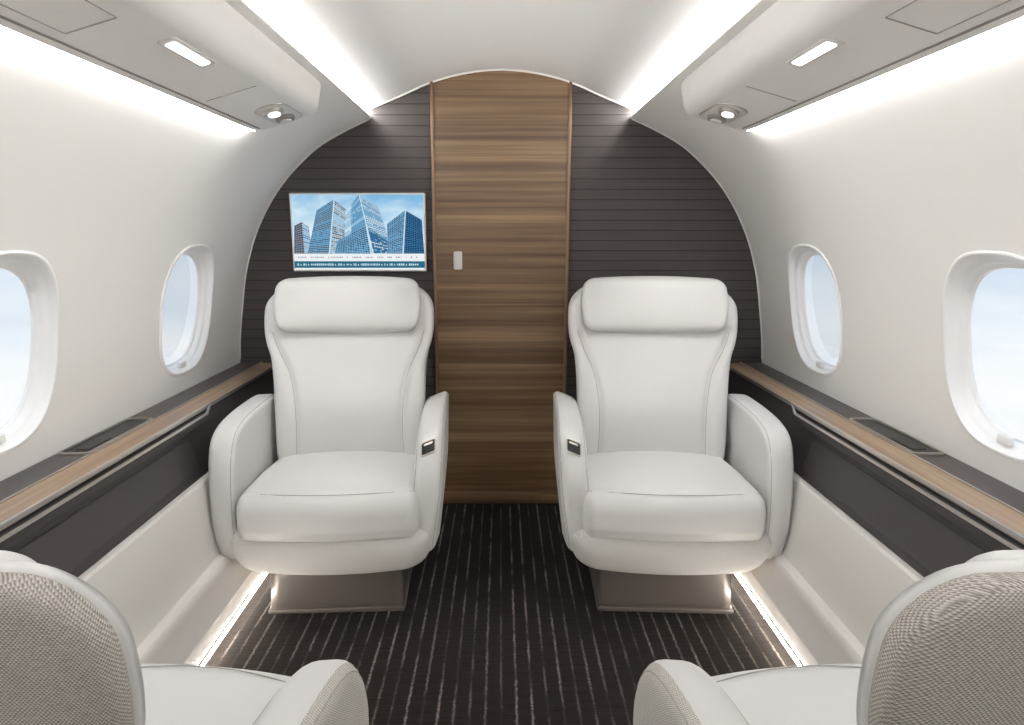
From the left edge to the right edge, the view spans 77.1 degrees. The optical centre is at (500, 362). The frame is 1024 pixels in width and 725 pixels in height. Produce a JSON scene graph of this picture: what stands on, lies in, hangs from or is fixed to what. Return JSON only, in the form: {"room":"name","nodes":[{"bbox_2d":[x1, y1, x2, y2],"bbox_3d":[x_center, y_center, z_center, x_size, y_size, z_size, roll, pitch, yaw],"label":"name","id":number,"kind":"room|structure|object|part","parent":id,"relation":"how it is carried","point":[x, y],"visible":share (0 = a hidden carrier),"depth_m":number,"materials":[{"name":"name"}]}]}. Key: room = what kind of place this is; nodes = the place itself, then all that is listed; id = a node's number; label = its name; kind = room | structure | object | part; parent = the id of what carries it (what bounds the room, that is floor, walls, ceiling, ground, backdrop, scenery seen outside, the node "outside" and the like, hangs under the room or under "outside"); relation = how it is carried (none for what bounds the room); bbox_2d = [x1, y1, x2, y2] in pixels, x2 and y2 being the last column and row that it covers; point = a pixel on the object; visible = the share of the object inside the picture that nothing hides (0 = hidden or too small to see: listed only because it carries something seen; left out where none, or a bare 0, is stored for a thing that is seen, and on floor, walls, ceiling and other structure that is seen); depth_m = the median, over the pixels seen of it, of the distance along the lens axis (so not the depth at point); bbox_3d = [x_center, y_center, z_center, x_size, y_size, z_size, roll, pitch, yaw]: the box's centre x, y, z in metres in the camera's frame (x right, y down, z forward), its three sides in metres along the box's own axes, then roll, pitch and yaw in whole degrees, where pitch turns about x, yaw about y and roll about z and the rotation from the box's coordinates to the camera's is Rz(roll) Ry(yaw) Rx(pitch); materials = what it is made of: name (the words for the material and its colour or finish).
{"room":"aircraft cabin","nodes":[
{"label":"aircraft cabin","id":0,"kind":"room"},
{"bbox_2d":[0,0,371,480],"bbox_3d":[-0.828,-0.079,0.764,0.615,1.079,3.930,0,11,0],"label":"wall","id":1,"kind":"structure","parent":0,"point":[106,177],"depth_m":1.69,"materials":[{"name":"white plastic"}]},
{"bbox_2d":[0,251,58,455],"bbox_3d":[-1.102,-0.014,1.403,0.140,0.456,0.376,0,11,0],"label":"window","id":2,"kind":"structure","parent":1,"relation":"in","point":[36,274],"depth_m":1.54,"materials":[{"name":"white plastic"}]},
{"bbox_2d":[0,26,254,130],"bbox_3d":[-0.781,-0.399,0.371,0.042,0.017,3.285,0,11,0],"label":"light","id":3,"kind":"object","parent":1,"relation":"attached to","point":[4,28],"visible":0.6,"depth_m":1.26,"materials":[{"name":"white"}]},
{"bbox_2d":[0,362,273,576],"bbox_3d":[-1.032,0.477,0.875,0.215,0.194,3.927,0,11,0],"label":"ledge","id":4,"kind":"object","parent":1,"relation":"attached to","point":[65,511],"visible":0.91,"depth_m":1.62,"materials":[{"name":"wood"}]},
{"bbox_2d":[58,418,152,455],"bbox_3d":[-1.082,0.200,1.774,0.082,0.005,0.320,0,11,0],"label":"tray","id":5,"kind":"object","parent":4,"relation":"on","point":[94,444],"depth_m":1.75,"materials":[{"name":"metal"}]},
{"bbox_3d":[-0.959,0.308,1.322,0.026,0.020,1.670,0,11,0],"label":"table latch trim","id":6,"kind":"part","parent":4,"relation":"part of","materials":[{"name":"metal"}]},
{"bbox_3d":[-0.944,0.353,1.621,0.031,0.101,0.720,0,11,0],"label":"storage door","id":7,"kind":"part","parent":4,"relation":"part of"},
{"bbox_3d":[-1.037,0.393,0.858,0.005,0.018,3.927,0,11,0],"label":"metal trim","id":8,"kind":"part","parent":4,"relation":"part of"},
{"bbox_2d":[0,0,320,130],"bbox_3d":[-0.655,-0.475,0.388,0.228,0.165,3.348,0,11,0],"label":"panel","id":9,"kind":"object","parent":1,"relation":"attached to","point":[205,55],"visible":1,"depth_m":1.26,"materials":[{"name":"white plastic"}]},
{"bbox_3d":[-0.666,-0.486,0.739,0.089,0.027,0.622,0,11,0],"label":"access panel","id":10,"kind":"part","parent":9,"relation":"part of","materials":[{"name":"white plastic"}]},
{"bbox_2d":[157,37,215,67],"bbox_3d":[-0.612,-0.606,1.255,0.037,0.015,0.180,0,11,0],"label":"lamp","id":11,"kind":"object","parent":9,"relation":"attached to","point":[184,50],"depth_m":1.24,"materials":[{"name":"white plastic"}]},
{"bbox_2d":[263,107,283,117],"bbox_3d":[-0.637,-0.700,1.796,0.055,0.027,0.068,0,11,0],"label":"light","id":12,"kind":"object","parent":9,"relation":"attached to","point":[272,112],"depth_m":1.78,"materials":[{"name":"white"}]},
{"bbox_2d":[254,103,302,123],"bbox_3d":[-0.638,-0.718,1.850,0.089,0.029,0.230,0,11,0],"label":"vent","id":13,"kind":"object","parent":9,"relation":"attached to","point":[269,113],"depth_m":1.82,"materials":[{"name":"metal"}]},
{"bbox_2d":[275,114,294,123],"bbox_3d":[-0.637,-0.719,1.894,0.055,0.027,0.068,0,11,0],"label":"air vent","id":14,"kind":"object","parent":9,"relation":"attached to","point":[284,118],"depth_m":1.88,"materials":[{"name":"white plastic"}]},
{"bbox_2d":[78,472,261,664],"bbox_3d":[-0.913,0.774,0.936,0.173,0.440,3.930,0,11,0],"label":"lower wall panel","id":15,"kind":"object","parent":1,"relation":"attached to","point":[170,580],"depth_m":1.72,"materials":[{"name":"white plastic"}]},
{"bbox_2d":[159,244,213,375],"bbox_3d":[-1.102,-0.182,2.243,0.140,0.456,0.376,0,11,0],"label":"window","id":16,"kind":"structure","parent":1,"relation":"in","point":[202,256],"depth_m":2.37,"materials":[{"name":"white plastic"}]},
{"bbox_2d":[198,503,803,724],"bbox_3d":[0.000,1.032,0.998,1.720,0.030,3.950,0,11,0],"label":"floor","id":17,"kind":"structure","parent":0,"point":[500,623],"depth_m":1.93,"materials":[{"name":"carpet"}]},
{"bbox_2d":[0,550,368,724],"bbox_3d":[-0.561,0.563,0.887,0.664,0.932,0.605,1,11,6],"label":"seat","id":18,"kind":"object","parent":17,"relation":"on","point":[69,656],"visible":1,"depth_m":0.52,"materials":[{"name":"white leather"}]},
{"bbox_3d":[-0.581,0.441,0.635,0.546,0.588,0.113,1,11,6],"label":"backrest","id":19,"kind":"part","parent":18,"relation":"part of","materials":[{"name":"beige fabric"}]},
{"bbox_2d":[140,664,289,724],"bbox_3d":[-0.550,0.663,0.952,0.513,0.166,0.516,1,11,6],"label":"seat cushion","id":20,"kind":"object","parent":18,"relation":"on","point":[175,694],"depth_m":1.08,"materials":[{"name":"white leather"}]},
{"bbox_3d":[-0.294,0.646,0.869,0.125,0.418,0.474,1,11,6],"label":"armrest","id":21,"kind":"part","parent":18,"relation":"part of","materials":[{"name":"white leather"}]},
{"bbox_2d":[201,573,266,665],"bbox_3d":[-0.825,0.862,1.652,0.002,0.011,2.300,0,11,0],"label":"floor light","id":22,"kind":"object","parent":17,"relation":"on","point":[265,574],"visible":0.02,"depth_m":1.97,"materials":[{"name":"white plastic"}]},
{"bbox_2d":[208,276,448,613],"bbox_3d":[-0.543,0.245,2.196,0.716,1.041,0.692,0,11,-2],"label":"seat","id":23,"kind":"object","parent":17,"relation":"on","point":[330,484],"visible":1,"depth_m":2.11,"materials":[{"name":"white leather"}]},
{"bbox_3d":[-0.856,0.374,2.188,0.088,0.450,0.523,0,11,-2],"label":"armrest","id":24,"kind":"part","parent":23,"relation":"part of","materials":[{"name":"white leather"}]},
{"bbox_2d":[236,451,419,541],"bbox_3d":[-0.533,0.424,2.143,0.552,0.166,0.516,0,11,-2],"label":"seat cushion","id":25,"kind":"object","parent":23,"relation":"on","point":[284,496],"depth_m":1.93,"materials":[{"name":"white leather"}]},
{"bbox_3d":[-0.536,0.542,2.216,0.624,0.167,0.580,0,11,-2],"label":"seat","id":26,"kind":"part","parent":23,"relation":"part of","materials":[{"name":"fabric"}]},
{"bbox_3d":[-0.546,0.056,2.367,0.601,0.664,0.255,0,11,-2],"label":"backrest","id":27,"kind":"part","parent":23,"relation":"part of","materials":[{"name":"white leather"}]},
{"bbox_3d":[-0.225,0.263,1.989,0.046,0.055,0.033,0,11,-2],"label":"control panel","id":28,"kind":"part","parent":23,"relation":"part of","materials":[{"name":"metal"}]},
{"bbox_3d":[-0.247,0.361,2.215,0.124,0.447,0.519,0,11,-2],"label":"armrest","id":29,"kind":"part","parent":23,"relation":"part of","materials":[{"name":"white leather"}]},
{"bbox_2d":[553,276,793,613],"bbox_3d":[0.543,0.245,2.196,0.716,1.041,0.692,0,11,2],"label":"seat","id":30,"kind":"object","parent":17,"relation":"on","point":[671,484],"visible":1,"depth_m":2.11,"materials":[{"name":"white leather"}]},
{"bbox_3d":[0.247,0.361,2.215,0.124,0.447,0.519,0,11,2],"label":"armrest","id":31,"kind":"part","parent":30,"relation":"part of","materials":[{"name":"white leather"}]},
{"bbox_3d":[0.225,0.263,1.989,0.046,0.055,0.033,0,11,2],"label":"control panel","id":32,"kind":"part","parent":30,"relation":"part of","materials":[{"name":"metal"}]},
{"bbox_3d":[0.546,0.056,2.367,0.601,0.664,0.255,0,11,2],"label":"backrest","id":33,"kind":"part","parent":30,"relation":"part of","materials":[{"name":"white leather"}]},
{"bbox_3d":[0.536,0.542,2.216,0.624,0.167,0.580,0,11,2],"label":"seat","id":34,"kind":"part","parent":30,"relation":"part of","materials":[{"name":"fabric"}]},
{"bbox_2d":[582,451,765,541],"bbox_3d":[0.533,0.424,2.143,0.552,0.166,0.516,0,11,2],"label":"seat cushion","id":35,"kind":"object","parent":30,"relation":"on","point":[628,496],"depth_m":1.93,"materials":[{"name":"white leather"}]},
{"bbox_3d":[0.856,0.374,2.188,0.088,0.450,0.523,0,11,2],"label":"armrest","id":36,"kind":"part","parent":30,"relation":"part of","materials":[{"name":"white leather"}]},
{"bbox_2d":[735,573,800,665],"bbox_3d":[0.825,0.862,1.652,0.002,0.011,2.300,0,11,0],"label":"floor light","id":37,"kind":"object","parent":17,"relation":"on","point":[736,574],"visible":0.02,"depth_m":1.97,"materials":[{"name":"white plastic"}]},
{"bbox_2d":[633,550,1023,724],"bbox_3d":[0.561,0.563,0.887,0.664,0.932,0.605,-1,11,-6],"label":"seat","id":38,"kind":"object","parent":17,"relation":"on","point":[948,649],"visible":1,"depth_m":0.52,"materials":[{"name":"white leather"}]},
{"bbox_3d":[0.294,0.646,0.869,0.125,0.418,0.474,-1,11,-6],"label":"armrest","id":39,"kind":"part","parent":38,"relation":"part of","materials":[{"name":"white leather"}]},
{"bbox_2d":[712,664,861,724],"bbox_3d":[0.550,0.663,0.952,0.513,0.166,0.516,-1,11,-6],"label":"seat cushion","id":40,"kind":"object","parent":38,"relation":"on","point":[820,694],"depth_m":1.08,"materials":[{"name":"white leather"}]},
{"bbox_3d":[0.581,0.441,0.635,0.546,0.588,0.113,-1,11,-6],"label":"backrest","id":41,"kind":"part","parent":38,"relation":"part of","materials":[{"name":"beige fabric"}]},
{"bbox_2d":[240,84,761,401],"bbox_3d":[0.000,-0.249,2.737,2.294,1.795,0.001,0,11,0],"label":"wall","id":42,"kind":"structure","parent":0,"point":[641,204],"depth_m":2.65,"materials":[{"name":"brown wood"}]},
{"bbox_2d":[240,119,369,358],"bbox_3d":[-0.829,-0.498,2.680,0.605,0.988,0.006,0,11,0],"label":"trim","id":43,"kind":"structure","parent":42,"relation":"attached to","point":[368,119],"depth_m":2.66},
{"bbox_2d":[289,193,426,270],"bbox_3d":[-0.588,-0.538,2.658,0.555,0.318,0.026,0,11,0],"label":"television","id":44,"kind":"object","parent":42,"relation":"attached to","point":[330,231],"visible":1,"depth_m":2.65,"materials":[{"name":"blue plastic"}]},
{"bbox_2d":[430,81,438,393],"bbox_3d":[-0.276,-0.248,2.723,0.013,1.780,0.024,0,11,0],"label":"trim","id":45,"kind":"structure","parent":42,"relation":"attached to","point":[431,82],"depth_m":2.65,"materials":[{"name":"brown wood"}]},
{"bbox_2d":[433,71,568,490],"bbox_3d":[0.000,-0.264,2.718,0.540,1.825,0.036,0,11,0],"label":"door","id":46,"kind":"structure","parent":42,"relation":"in","point":[501,137],"depth_m":2.69,"materials":[{"name":"brown wood"}]},
{"bbox_3d":[-0.180,-0.426,2.678,0.036,0.075,0.012,0,11,0],"label":"handle","id":47,"kind":"part","parent":46,"relation":"part of","materials":[{"name":"white plastic"}]},
{"bbox_2d":[443,491,558,502],"bbox_3d":[0.000,0.606,2.888,0.536,0.054,0.020,0,11,0],"label":"baseboard","id":48,"kind":"structure","parent":42,"relation":"attached to","point":[449,496],"depth_m":2.88,"materials":[{"name":"brown wood"}]},
{"bbox_2d":[367,69,634,110],"bbox_3d":[0.000,-1.082,2.549,1.075,0.158,0.008,0,11,0],"label":"trim","id":49,"kind":"structure","parent":42,"relation":"attached to","point":[469,72],"depth_m":2.54,"materials":[{"name":"white plastic"}]},
{"bbox_2d":[563,81,571,393],"bbox_3d":[0.276,-0.248,2.723,0.013,1.780,0.024,0,11,0],"label":"trim","id":50,"kind":"structure","parent":42,"relation":"attached to","point":[570,82],"depth_m":2.65,"materials":[{"name":"brown wood"}]},
{"bbox_2d":[632,119,761,358],"bbox_3d":[0.829,-0.498,2.680,0.605,0.988,0.006,0,11,0],"label":"trim","id":51,"kind":"structure","parent":42,"relation":"attached to","point":[632,119],"depth_m":2.66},
{"bbox_2d":[249,0,752,108],"bbox_3d":[0.000,-0.701,0.639,1.072,0.151,3.930,0,11,0],"label":"ceiling","id":52,"kind":"structure","parent":0,"point":[378,51],"depth_m":1.91,"materials":[{"name":"white plastic"}]},
{"bbox_2d":[244,0,368,112],"bbox_3d":[-0.535,-0.613,0.656,0.010,0.017,3.927,0,11,0],"label":"recessed light","id":53,"kind":"object","parent":52,"relation":"in","point":[248,2],"visible":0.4,"depth_m":1.68,"materials":[{"name":"white"}]},
{"bbox_2d":[633,0,757,112],"bbox_3d":[0.535,-0.613,0.656,0.010,0.017,3.927,0,11,0],"label":"recessed light","id":54,"kind":"object","parent":52,"relation":"in","point":[753,2],"visible":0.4,"depth_m":1.68,"materials":[{"name":"white"}]},
{"bbox_2d":[630,0,1023,491],"bbox_3d":[0.828,-0.079,0.764,0.615,1.079,3.930,0,11,0],"label":"wall","id":55,"kind":"structure","parent":0,"point":[900,175],"depth_m":1.66,"materials":[{"name":"white plastic"}]},
{"bbox_2d":[788,244,842,375],"bbox_3d":[1.102,-0.182,2.243,0.140,0.456,0.376,0,11,0],"label":"window","id":56,"kind":"structure","parent":55,"relation":"in","point":[799,256],"depth_m":2.37,"materials":[{"name":"white plastic"}]},
{"bbox_2d":[740,472,923,664],"bbox_3d":[0.913,0.774,0.936,0.173,0.440,3.930,0,11,0],"label":"lower wall panel","id":57,"kind":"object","parent":55,"relation":"attached to","point":[831,580],"depth_m":1.72,"materials":[{"name":"white plastic"}]},
{"bbox_2d":[681,0,1023,130],"bbox_3d":[0.655,-0.475,0.388,0.228,0.165,3.348,0,11,0],"label":"panel","id":58,"kind":"object","parent":55,"relation":"attached to","point":[796,55],"visible":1,"depth_m":1.25,"materials":[{"name":"white plastic"}]},
{"bbox_2d":[707,114,726,123],"bbox_3d":[0.637,-0.719,1.894,0.055,0.027,0.068,0,11,0],"label":"air vent","id":59,"kind":"object","parent":58,"relation":"attached to","point":[714,118],"depth_m":1.88,"materials":[{"name":"white plastic"}]},
{"bbox_2d":[699,103,747,123],"bbox_3d":[0.638,-0.718,1.850,0.089,0.029,0.230,0,11,0],"label":"vent","id":60,"kind":"object","parent":58,"relation":"attached to","point":[717,113],"depth_m":1.82,"materials":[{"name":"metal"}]},
{"bbox_2d":[718,107,738,117],"bbox_3d":[0.637,-0.700,1.796,0.055,0.027,0.068,0,11,0],"label":"light","id":61,"kind":"object","parent":58,"relation":"attached to","point":[728,112],"depth_m":1.78,"materials":[{"name":"white plastic"}]},
{"bbox_2d":[786,37,844,67],"bbox_3d":[0.611,-0.606,1.255,0.037,0.015,0.180,0,11,0],"label":"lamp","id":62,"kind":"object","parent":58,"relation":"attached to","point":[816,50],"depth_m":1.24,"materials":[{"name":"white plastic"}]},
{"bbox_3d":[0.666,-0.486,0.739,0.089,0.027,0.622,0,11,0],"label":"access panel","id":63,"kind":"part","parent":58,"relation":"part of","materials":[{"name":"white plastic"}]},
{"bbox_2d":[728,362,1023,576],"bbox_3d":[1.032,0.477,0.875,0.215,0.194,3.927,0,11,0],"label":"ledge","id":64,"kind":"object","parent":55,"relation":"attached to","point":[936,511],"visible":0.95,"depth_m":1.60,"materials":[{"name":"wood"}]},
{"bbox_3d":[1.037,0.393,0.858,0.005,0.018,3.927,0,11,0],"label":"metal trim","id":65,"kind":"part","parent":64,"relation":"part of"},
{"bbox_3d":[0.944,0.353,1.621,0.031,0.101,0.720,0,11,0],"label":"storage door","id":66,"kind":"part","parent":64,"relation":"part of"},
{"bbox_2d":[849,418,943,455],"bbox_3d":[1.082,0.200,1.774,0.082,0.005,0.320,0,11,0],"label":"tray","id":67,"kind":"object","parent":64,"relation":"on","point":[907,444],"depth_m":1.75,"materials":[{"name":"metal"}]},
{"bbox_3d":[0.959,0.308,1.322,0.026,0.020,1.670,0,11,0],"label":"table latch trim","id":68,"kind":"part","parent":64,"relation":"part of","materials":[{"name":"metal"}]},
{"bbox_2d":[747,17,1023,130],"bbox_3d":[0.781,-0.399,0.371,0.042,0.017,3.285,0,11,0],"label":"light","id":69,"kind":"object","parent":55,"relation":"attached to","point":[1021,18],"visible":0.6,"depth_m":1.22,"materials":[{"name":"white"}]},
{"bbox_2d":[943,251,1023,462],"bbox_3d":[1.102,-0.014,1.403,0.140,0.456,0.376,0,11,0],"label":"window","id":70,"kind":"structure","parent":55,"relation":"in","point":[965,274],"depth_m":1.53,"materials":[{"name":"white plastic"}]}
]}

